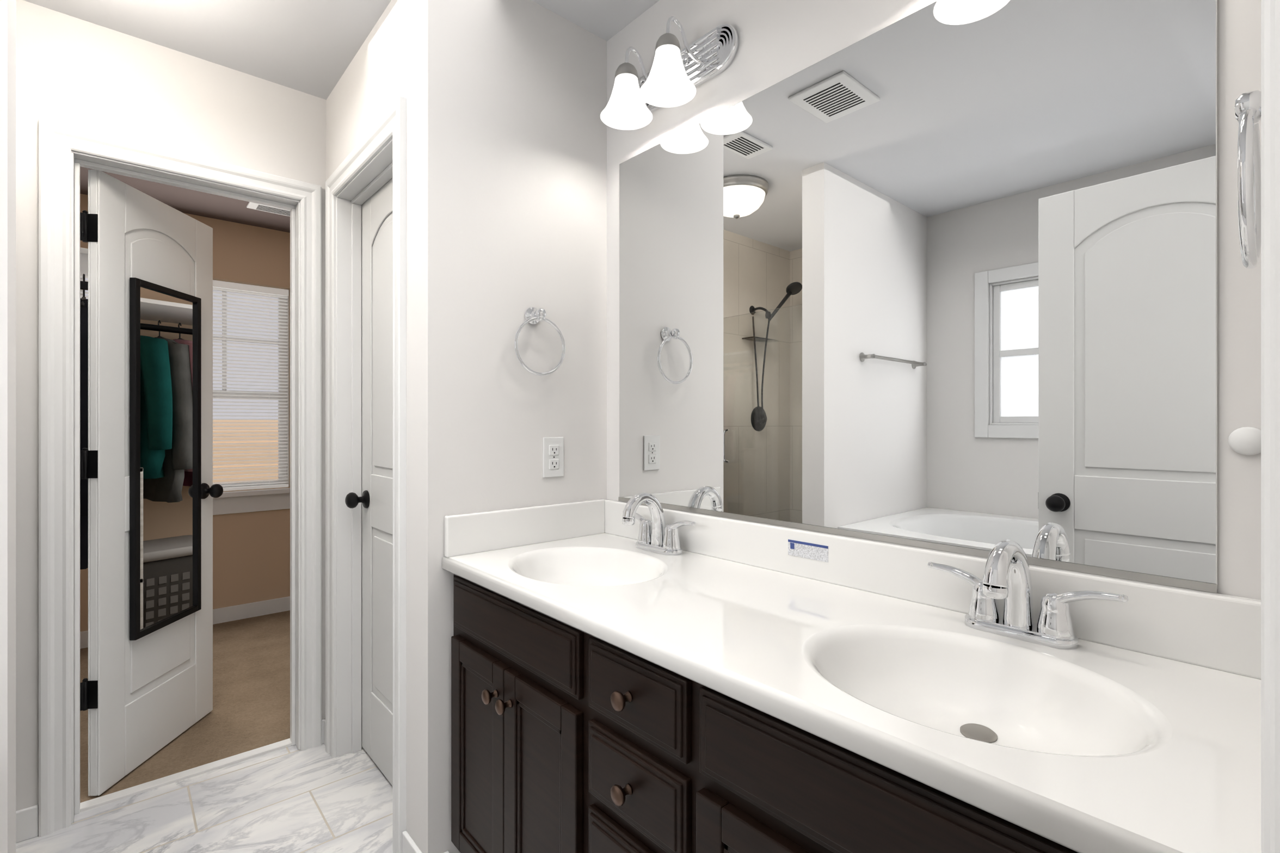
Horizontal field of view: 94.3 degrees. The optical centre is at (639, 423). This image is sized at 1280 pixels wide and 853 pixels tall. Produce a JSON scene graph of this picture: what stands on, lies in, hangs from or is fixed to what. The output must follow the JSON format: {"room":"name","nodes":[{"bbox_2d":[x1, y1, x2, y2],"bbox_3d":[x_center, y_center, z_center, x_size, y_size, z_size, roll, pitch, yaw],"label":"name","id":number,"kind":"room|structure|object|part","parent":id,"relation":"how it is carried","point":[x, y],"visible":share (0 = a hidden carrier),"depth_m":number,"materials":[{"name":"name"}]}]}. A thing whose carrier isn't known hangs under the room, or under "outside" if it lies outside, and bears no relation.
{"room":"bathroom","nodes":[
{"label":"bathroom","id":0,"kind":"room"},
{"bbox_2d":[0,0,15,852],"bbox_3d":[-1.586,-0.010,0.719,1.137,2.460,0.120,0,0,-41],"label":"door frame","id":1,"kind":"structure","parent":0,"point":[7,7],"depth_m":1.06,"materials":[{"name":"white wood"}]},
{"bbox_2d":[80,212,83,711],"bbox_3d":[-1.785,0.123,1.894,0.025,1.600,0.034,0,0,-41],"label":"door hinges","id":2,"kind":"object","parent":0,"point":[81,214],"depth_m":1.90,"materials":[{"name":"black metal"}]},
{"bbox_2d":[15,0,325,811],"bbox_3d":[-1.557,-0.010,2.001,3.120,2.460,0.060,0,0,-41],"label":"wall","id":3,"kind":"structure","parent":0,"point":[71,71],"depth_m":1.84,"materials":[{"name":"white paint"}]},
{"bbox_2d":[82,169,223,796],"bbox_3d":[-1.765,0.193,2.209,0.179,2.030,0.586,0,0,-11],"label":"closet door","id":4,"kind":"structure","parent":3,"relation":"in","point":[148,460],"depth_m":2.12,"materials":[{"name":"painted wood"},{"name":"black metal"}]},
{"bbox_3d":[-1.792,0.131,2.207,0.205,1.615,0.258,0,0,-41],"label":"panel","id":5,"kind":"part","parent":4,"relation":"part of","materials":[{"name":"white"}]},
{"bbox_3d":[-1.764,0.278,2.436,0.086,0.066,0.084,0,0,-41],"label":"knob","id":6,"kind":"part","parent":4,"relation":"part of","materials":[{"name":"black metal"}]},
{"bbox_2d":[336,138,392,757],"bbox_3d":[-0.859,0.188,1.977,0.123,2.065,0.650,0,0,-41],"label":"trim","id":7,"kind":"structure","parent":3,"relation":"attached to","point":[378,171],"depth_m":2.19,"materials":[{"name":"white wood"}]},
{"bbox_2d":[345,177,392,785],"bbox_3d":[-0.856,0.193,1.981,0.107,2.030,0.608,0,0,-41],"label":"door","id":8,"kind":"structure","parent":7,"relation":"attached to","point":[376,499],"depth_m":2.08,"materials":[{"name":"white wood"}]},
{"bbox_3d":[-1.026,0.278,2.147,0.072,0.066,0.066,0,0,-41],"label":"knob","id":9,"kind":"part","parent":8,"relation":"part of","materials":[{"name":"black metal"}]},
{"bbox_3d":[-0.829,0.131,2.004,0.032,1.615,0.330,0,0,-41],"label":"panel","id":10,"kind":"part","parent":8,"relation":"part of","materials":[{"name":"white wood"}]},
{"bbox_2d":[38,118,321,837],"bbox_3d":[-1.494,0.160,2.003,0.757,2.120,0.020,0,0,-41],"label":"door trim","id":11,"kind":"structure","parent":0,"point":[56,141],"depth_m":1.79,"materials":[{"name":"white wood"}]},
{"bbox_2d":[80,610,290,803],"bbox_3d":[-2.239,1.242,2.772,3.120,0.056,1.920,0,0,-41],"label":"floor","id":12,"kind":"structure","parent":0,"point":[251,711],"depth_m":2.54,"materials":[{"name":"beige carpet"}]},
{"bbox_2d":[80,193,290,631],"bbox_3d":[-2.836,-0.010,3.446,3.120,2.460,0.120,0,0,-41],"label":"wall","id":13,"kind":"structure","parent":0,"point":[251,550],"depth_m":3.71,"materials":[{"name":"beige paint"}]},
{"bbox_2d":[80,247,88,276],"bbox_3d":[-2.204,-0.590,2.736,2.876,0.020,1.780,0,0,-41],"label":"closet shelf","id":14,"kind":"object","parent":13,"relation":"attached to","point":[84,252],"visible":0.02,"depth_m":2.13,"materials":[{"name":"white wood"}]},
{"bbox_2d":[80,273,88,569],"bbox_3d":[-2.434,-0.021,1.785,1.239,1.043,0.592,0,0,-41],"label":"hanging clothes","id":15,"kind":"object","parent":14,"relation":"hanging from","point":[84,285],"visible":0.16,"depth_m":1.99,"materials":[{"name":"black fabric"}]},
{"bbox_3d":[-2.438,-0.500,1.782,1.230,0.032,0.032,0,0,-41],"label":"rod","id":16,"kind":"part","parent":15,"relation":"part of","materials":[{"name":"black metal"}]},
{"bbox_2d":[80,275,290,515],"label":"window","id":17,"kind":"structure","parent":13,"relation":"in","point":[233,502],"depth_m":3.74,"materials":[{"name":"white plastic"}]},
{"bbox_3d":[-2.688,-0.163,3.544,1.150,1.435,0.170,0,0,-41],"label":"casing","id":18,"kind":"part","parent":17,"relation":"part of","materials":[{"name":"white"}]},
{"bbox_2d":[80,596,290,649],"bbox_3d":[-2.204,1.173,2.736,2.876,0.095,1.780,0,0,-41],"label":"baseboard","id":19,"kind":"structure","parent":13,"relation":"attached to","point":[260,608],"depth_m":3.69,"materials":[{"name":"white wood"}]},
{"bbox_2d":[80,166,290,232],"bbox_3d":[-2.226,-1.265,2.757,3.120,0.050,1.960,0,0,-41],"label":"ceiling","id":20,"kind":"structure","parent":0,"point":[185,201],"depth_m":3.35,"materials":[{"name":"white paint"}]},
{"bbox_2d":[246,201,290,216],"bbox_3d":[-2.107,-1.234,3.423,0.260,0.013,0.120,0,0,-41],"label":"ceiling vent","id":21,"kind":"object","parent":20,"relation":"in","point":[250,205],"visible":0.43,"depth_m":3.40,"materials":[{"name":"white plastic"}]},
{"bbox_2d":[71,150,299,823],"bbox_3d":[-1.540,0.187,2.055,0.647,2.065,0.122,0,0,-41],"label":"door frame","id":22,"kind":"structure","parent":0,"point":[78,159],"depth_m":1.98,"materials":[{"name":"white wood"}]},
{"bbox_2d":[15,743,393,852],"bbox_3d":[-0.230,1.245,0.501,3.120,0.050,4.055,0,0,-41],"label":"floor","id":23,"kind":"structure","parent":0,"point":[289,799],"depth_m":1.85,"materials":[{"name":"tile"}]},
{"bbox_2d":[79,738,291,813],"bbox_3d":[-1.552,1.240,2.069,0.647,0.060,0.045,0,0,-41],"label":"threshold","id":24,"kind":"object","parent":23,"relation":"on","point":[132,791],"depth_m":2.04,"materials":[{"name":"white stone"}]},
{"bbox_2d":[441,492,1260,852],"bbox_3d":[0.178,0.703,1.168,0.572,1.034,1.507,0,0,-41],"label":"vanity","id":25,"kind":"object","parent":23,"relation":"on","point":[632,676],"visible":1,"depth_m":0.94,"materials":[{"name":"white stone"}]},
{"bbox_3d":[-0.341,0.620,1.349,0.034,0.033,0.033,0,0,-41],"label":"knob","id":26,"kind":"part","parent":25,"relation":"part of","materials":[{"name":"brown metal"}]},
{"bbox_3d":[-0.299,0.620,1.301,0.034,0.033,0.033,0,0,-41],"label":"knob","id":27,"kind":"part","parent":25,"relation":"part of","materials":[{"name":"brown metal"}]},
{"bbox_3d":[-0.030,0.623,0.998,0.034,0.033,0.033,0,0,-41],"label":"knob","id":28,"kind":"part","parent":25,"relation":"part of","materials":[{"name":"brown metal"}]},
{"bbox_3d":[-0.030,0.465,0.998,0.034,0.033,0.033,0,0,-41],"label":"knob","id":29,"kind":"part","parent":25,"relation":"part of","materials":[{"name":"brown metal"}]},
{"bbox_2d":[622,492,696,555],"bbox_3d":[0.015,0.268,1.604,0.154,0.164,0.288,0,0,-41],"label":"faucet","id":30,"kind":"object","parent":25,"relation":"on","point":[654,538],"depth_m":1.61,"materials":[{"name":"silver metal"}]},
{"bbox_2d":[444,499,1260,679],"bbox_3d":[0.188,0.297,1.176,0.546,0.109,1.507,0,0,-41],"label":"backsplash","id":31,"kind":"structure","parent":25,"relation":"on","point":[1221,632],"depth_m":1.16,"materials":[{"name":"stone"}]},
{"bbox_2d":[927,539,1128,649],"bbox_3d":[0.592,0.268,0.952,0.154,0.164,0.288,0,0,-41],"label":"faucet","id":32,"kind":"object","parent":25,"relation":"on","point":[1007,575],"depth_m":0.96,"materials":[{"name":"silver metal"}]},
{"bbox_2d":[22,0,659,100],"bbox_3d":[-0.231,-1.265,0.503,3.120,0.050,4.060,0,0,-41],"label":"ceiling","id":33,"kind":"structure","parent":0,"point":[306,46],"depth_m":1.84,"materials":[{"name":"white paint"}]},
{"bbox_2d":[325,96,406,852],"bbox_3d":[-0.912,0.158,1.930,0.020,2.125,0.770,0,0,-41],"label":"door frame","id":34,"kind":"structure","parent":0,"point":[392,125],"depth_m":1.68,"materials":[{"name":"white wood"}]},
{"bbox_2d":[325,0,606,852],"bbox_3d":[-0.610,-0.010,2.139,0.709,2.460,0.987,0,0,-41],"label":"wall block","id":35,"kind":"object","parent":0,"point":[506,133],"depth_m":1.66,"materials":[{"name":"white paint"}]},
{"bbox_2d":[606,0,1260,600],"bbox_3d":[0.478,-0.010,1.353,0.120,2.460,1.633,0,0,-41],"label":"wall","id":36,"kind":"structure","parent":0,"point":[779,40],"depth_m":1.26,"materials":[{"name":"white paint"}]},
{"bbox_3d":[0.752,-0.010,-0.496,1.670,2.460,1.500,0,0,-41],"label":"wall","id":37,"kind":"structure","parent":0,"visible":0},
{"bbox_2d":[15,718,449,852],"bbox_3d":[-1.177,1.175,1.630,0.922,0.090,0.999,0,0,-41],"label":"baseboard","id":38,"kind":"structure","parent":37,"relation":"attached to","point":[27,819],"depth_m":1.73,"materials":[{"name":"white"}]},
{"bbox_2d":[513,306,565,376],"bbox_3d":[-0.297,-0.238,1.718,0.170,0.205,0.059,0,0,-41],"label":"towel ring","id":39,"kind":"object","parent":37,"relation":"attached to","point":[533,315],"visible":1,"depth_m":1.70,"materials":[{"name":"silver metal"}]},
{"bbox_2d":[542,437,563,477],"bbox_3d":[-0.260,0.102,1.784,0.073,0.120,0.009,0,0,-41],"label":"outlet","id":40,"kind":"object","parent":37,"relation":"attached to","point":[553,448],"visible":1,"depth_m":1.78,"materials":[{"name":"white plastic"}]},
{"bbox_2d":[600,16,739,130],"bbox_3d":[0.035,-0.960,1.616,0.194,0.206,0.440,0,0,-41],"label":"sconce","id":41,"kind":"object","parent":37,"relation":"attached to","point":[673,78],"visible":1,"depth_m":1.58,"materials":[{"name":"white glass"}]},
{"bbox_3d":[-0.038,-0.912,1.662,0.147,0.108,0.147,0,0,-41],"label":"lamp shade","id":42,"kind":"part","parent":41,"relation":"part of","materials":[{"name":"white glass"}]},
{"bbox_2d":[614,62,638,78],"bbox_3d":[-0.038,-0.984,1.662,0.066,0.044,0.066,0,0,-41],"label":"socket","id":43,"kind":"object","parent":41,"relation":"attached to","point":[625,70],"depth_m":1.63,"materials":[{"name":"silver metal"}]},
{"bbox_3d":[0.000,-1.003,1.699,0.116,0.120,0.095,0,0,-41],"label":"arm","id":44,"kind":"part","parent":41,"relation":"part of","materials":[{"name":"silver metal"}]},
{"bbox_3d":[0.072,-0.912,1.538,0.147,0.108,0.147,0,0,-41],"label":"lamp shade","id":45,"kind":"part","parent":41,"relation":"part of","materials":[{"name":"white glass"}]},
{"bbox_2d":[655,33,680,51],"bbox_3d":[0.072,-0.984,1.538,0.066,0.044,0.066,0,0,-41],"label":"socket","id":46,"kind":"object","parent":41,"relation":"attached to","point":[666,41],"depth_m":1.51,"materials":[{"name":"silver metal"}]},
{"bbox_3d":[0.110,-1.003,1.575,0.116,0.120,0.095,0,0,-41],"label":"arm","id":47,"kind":"part","parent":41,"relation":"part of","materials":[{"name":"silver metal"}]},
{"bbox_3d":[0.100,-0.980,1.673,0.021,0.116,0.440,0,0,-41],"label":"plate","id":48,"kind":"part","parent":41,"relation":"part of","materials":[{"name":"silver metal"}]},
{"bbox_2d":[618,0,1217,593],"bbox_3d":[0.384,-0.286,1.362,0.008,1.062,1.354,0,0,-41],"label":"vanity mirror","id":49,"kind":"object","parent":37,"relation":"attached to","point":[947,281],"visible":1,"depth_m":1.12,"materials":[{"name":"white mirror"}]},
{"bbox_2d":[1227,427,1260,455],"bbox_3d":[0.853,0.025,0.832,0.011,0.040,0.040,0,0,-41],"label":"door stop","id":50,"kind":"object","parent":37,"relation":"attached to","point":[1243,441],"visible":0.78,"depth_m":0.83,"materials":[{"name":"white plastic"}]},
{"bbox_2d":[1234,89,1260,269],"bbox_3d":[0.718,-0.287,0.675,0.180,0.214,0.059,0,0,-41],"label":"towel ring","id":51,"kind":"object","parent":37,"relation":"attached to","point":[1248,105],"visible":0.93,"depth_m":0.65,"materials":[{"name":"silver metal"}]},
{"bbox_2d":[1260,0,1279,852],"bbox_3d":[0.098,0.160,0.100,0.810,2.120,0.020,0,0,-41],"label":"door frame","id":52,"kind":"structure","parent":37,"relation":"attached to","point":[1270,9],"depth_m":0.35,"materials":[{"name":"white wood"}]}
]}

